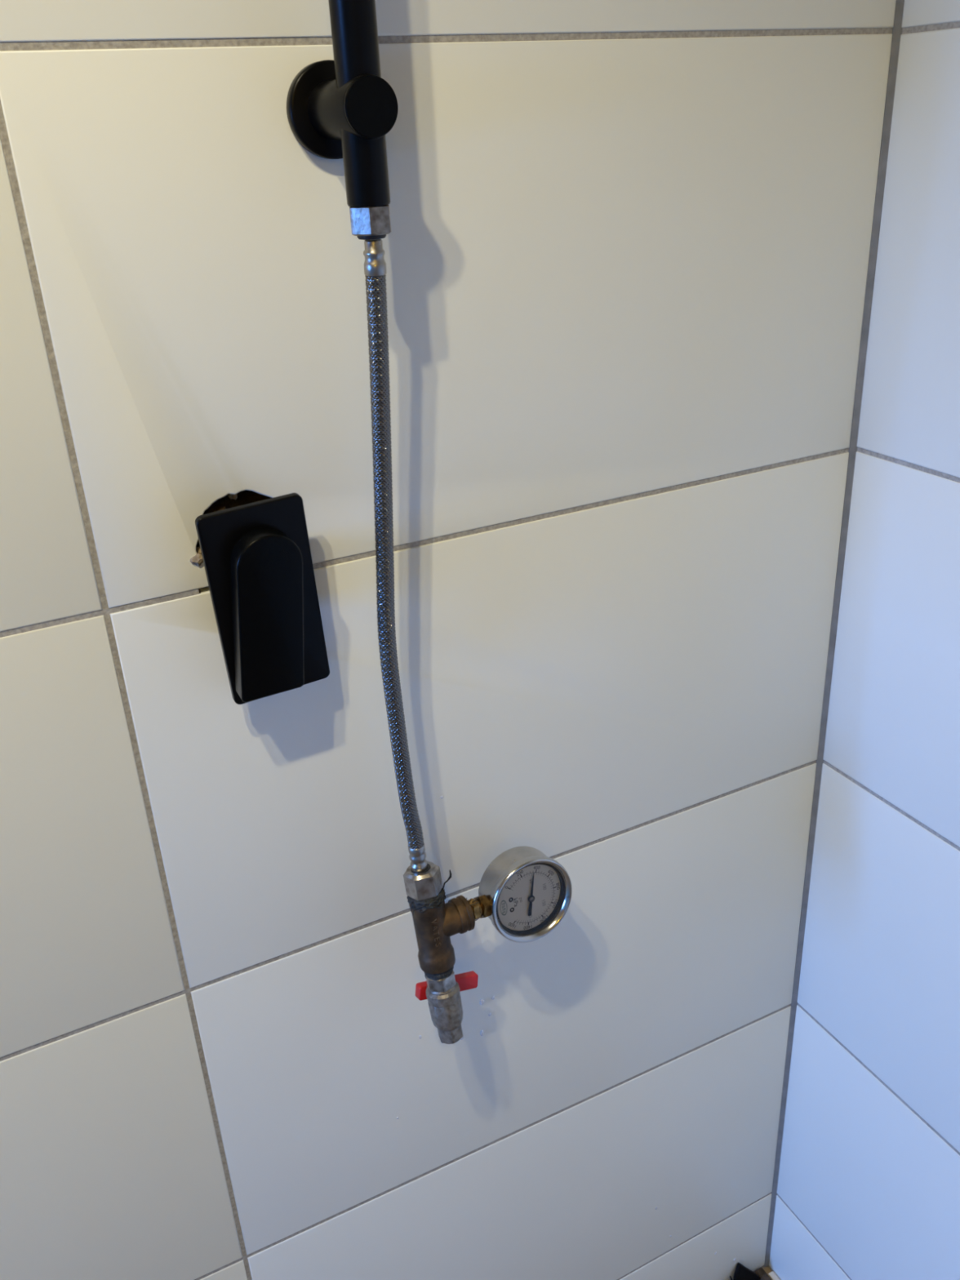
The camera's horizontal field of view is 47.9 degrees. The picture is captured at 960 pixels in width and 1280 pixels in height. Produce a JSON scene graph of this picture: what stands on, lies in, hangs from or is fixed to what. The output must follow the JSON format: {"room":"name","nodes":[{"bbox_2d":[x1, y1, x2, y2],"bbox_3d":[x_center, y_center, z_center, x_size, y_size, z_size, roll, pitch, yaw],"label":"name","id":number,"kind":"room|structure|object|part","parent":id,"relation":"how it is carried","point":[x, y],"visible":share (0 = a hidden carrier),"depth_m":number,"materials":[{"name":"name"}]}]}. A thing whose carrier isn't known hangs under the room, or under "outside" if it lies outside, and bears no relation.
{"room":"bathroom shower","nodes":[
{"label":"bathroom shower","id":0,"kind":"room"},
{"bbox_2d":[406,869,475,978],"bbox_3d":[-0.030,0.206,0.795,0.046,0.076,0.037,-14,28,-23],"label":"fitting","id":1,"kind":"object","parent":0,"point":[434,921],"visible":0.93,"depth_m":0.79,"materials":[{"name":"gold metal"}]},
{"bbox_2d":[466,846,572,942],"bbox_3d":[0.025,0.195,0.824,0.088,0.070,0.038,-15,28,-24],"label":"pressure gauge","id":2,"kind":"object","parent":1,"relation":"attached to","point":[525,893],"visible":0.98,"depth_m":0.82,"materials":[{"name":"silver metal"}]},
{"bbox_3d":[-0.003,0.201,0.809,0.022,0.017,0.017,-15,21,-23],"label":"stem","id":3,"kind":"part","parent":2,"relation":"part of","materials":[{"name":"gold metal"}]},
{"bbox_2d":[415,965,478,1044],"bbox_3d":[-0.018,0.264,0.823,0.054,0.069,0.043,-17,29,-26],"label":"valve","id":4,"kind":"object","parent":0,"point":[442,991],"visible":0.96,"depth_m":0.81,"materials":[{"name":"silver metal"}]},
{"bbox_3d":[-0.025,0.269,0.842,0.053,0.023,0.011,-16,18,-23],"label":"handle","id":5,"kind":"part","parent":4,"relation":"part of","materials":[{"name":"red plastic"}]},
{"bbox_2d":[437,1024,462,1044],"bbox_3d":[-0.023,0.295,0.820,0.019,0.014,0.019,-16,18,-23],"label":"outlet","id":6,"kind":"object","parent":4,"relation":"attached to","point":[447,1033],"depth_m":0.81,"materials":[{"name":"silver metal"}]},
{"bbox_2d":[0,0,896,1279],"bbox_3d":[-1.808,0.349,-0.003,4.895,2.120,0.100,-15,28,-23],"label":"wall","id":7,"kind":"structure","parent":0,"point":[627,247],"depth_m":0.76,"materials":[{"name":"tile"}]},
{"bbox_2d":[190,546,203,566],"bbox_3d":[-0.174,-0.052,0.669,0.008,0.012,0.014,6,27,18],"label":"crumb","id":8,"kind":"object","parent":7,"relation":"attached to","point":[197,559],"visible":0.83,"depth_m":0.67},
{"bbox_2d":[226,493,237,500],"bbox_3d":[-0.154,-0.090,0.672,0.006,0.006,0.006,-15,28,-23],"label":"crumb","id":9,"kind":"object","parent":7,"relation":"attached to","point":[231,496],"visible":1,"depth_m":0.67,"materials":[{"name":"grey"}]},
{"bbox_2d":[195,493,329,704],"bbox_3d":[-0.143,-0.032,0.690,0.071,0.133,0.096,-15,28,-23],"label":"shower mixer","id":10,"kind":"object","parent":7,"relation":"attached to","point":[257,557],"visible":1,"depth_m":0.65,"materials":[{"name":"black metal"}]},
{"bbox_3d":[-0.130,-0.015,0.658,0.053,0.106,0.014,-18,32,-22],"label":"lever","id":11,"kind":"part","parent":10,"relation":"part of","materials":[{"name":"black paint"}]},
{"bbox_2d":[286,0,398,207],"bbox_3d":[-0.079,-0.466,0.490,0.049,0.500,0.066,-15,28,-23],"label":"shower rail","id":12,"kind":"object","parent":7,"relation":"attached to","point":[343,107],"visible":1,"depth_m":0.56,"materials":[{"name":"black metal"}]},
{"bbox_3d":[-0.069,-0.283,0.575,0.030,0.030,0.056,-15,28,-23],"label":"bracket stem","id":13,"kind":"part","parent":12,"relation":"part of","materials":[{"name":"black metal"}]},
{"bbox_2d":[349,204,442,901],"bbox_3d":[-0.051,-0.025,0.686,0.027,0.468,0.028,-15,28,-23],"label":"hose","id":14,"kind":"object","parent":12,"relation":"hanging from","point":[422,878],"visible":1,"depth_m":0.67,"materials":[{"name":"silver metal"}]},
{"bbox_2d":[479,998,484,1004],"bbox_3d":[0.002,0.311,0.926,0.005,0.007,0.001,-15,28,-23],"label":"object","id":15,"kind":"object","parent":7,"relation":"attached to","point":[482,1001],"visible":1,"depth_m":0.93,"materials":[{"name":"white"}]},
{"bbox_2d":[764,0,904,1266],"bbox_3d":[0.304,-0.181,0.873,0.006,2.114,0.004,-15,28,-23],"label":"grout line","id":16,"kind":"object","parent":7,"relation":"attached to","point":[897,26],"depth_m":0.92,"materials":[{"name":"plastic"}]},
{"bbox_2d":[762,1266,771,1275],"bbox_3d":[-0.921,1.980,-0.925,4.800,0.100,3.600,-15,28,-23],"label":"floor","id":17,"kind":"structure","parent":0,"point":[766,1269],"depth_m":1.33,"materials":[{"name":"beige"}]},
{"bbox_2d":[729,1262,760,1279],"bbox_3d":[0.321,0.766,1.300,0.050,0.043,0.016,-15,28,-23],"label":"plastic offcut","id":18,"kind":"object","parent":17,"relation":"on","point":[741,1273],"visible":1,"depth_m":1.30,"materials":[{"name":"black plastic"}]},
{"bbox_2d":[754,1267,771,1279],"bbox_3d":[0.350,0.782,1.302,0.015,0.010,0.050,-15,28,-23],"label":"wedge","id":19,"kind":"object","parent":17,"relation":"on","point":[760,1272],"visible":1,"depth_m":1.31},
{"bbox_2d":[768,1271,780,1279],"bbox_3d":[0.391,0.804,1.254,0.008,0.008,0.160,-15,28,-23],"label":"tile strip","id":20,"kind":"object","parent":17,"relation":"on","point":[772,1275],"visible":1,"depth_m":1.31,"materials":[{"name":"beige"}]},
{"bbox_2d":[768,0,959,1279],"bbox_3d":[1.142,0.450,-0.528,0.100,2.120,3.501,-15,28,-23],"label":"wall","id":21,"kind":"structure","parent":0,"point":[868,1185],"depth_m":0.94,"materials":[{"name":"tile"}]}
]}

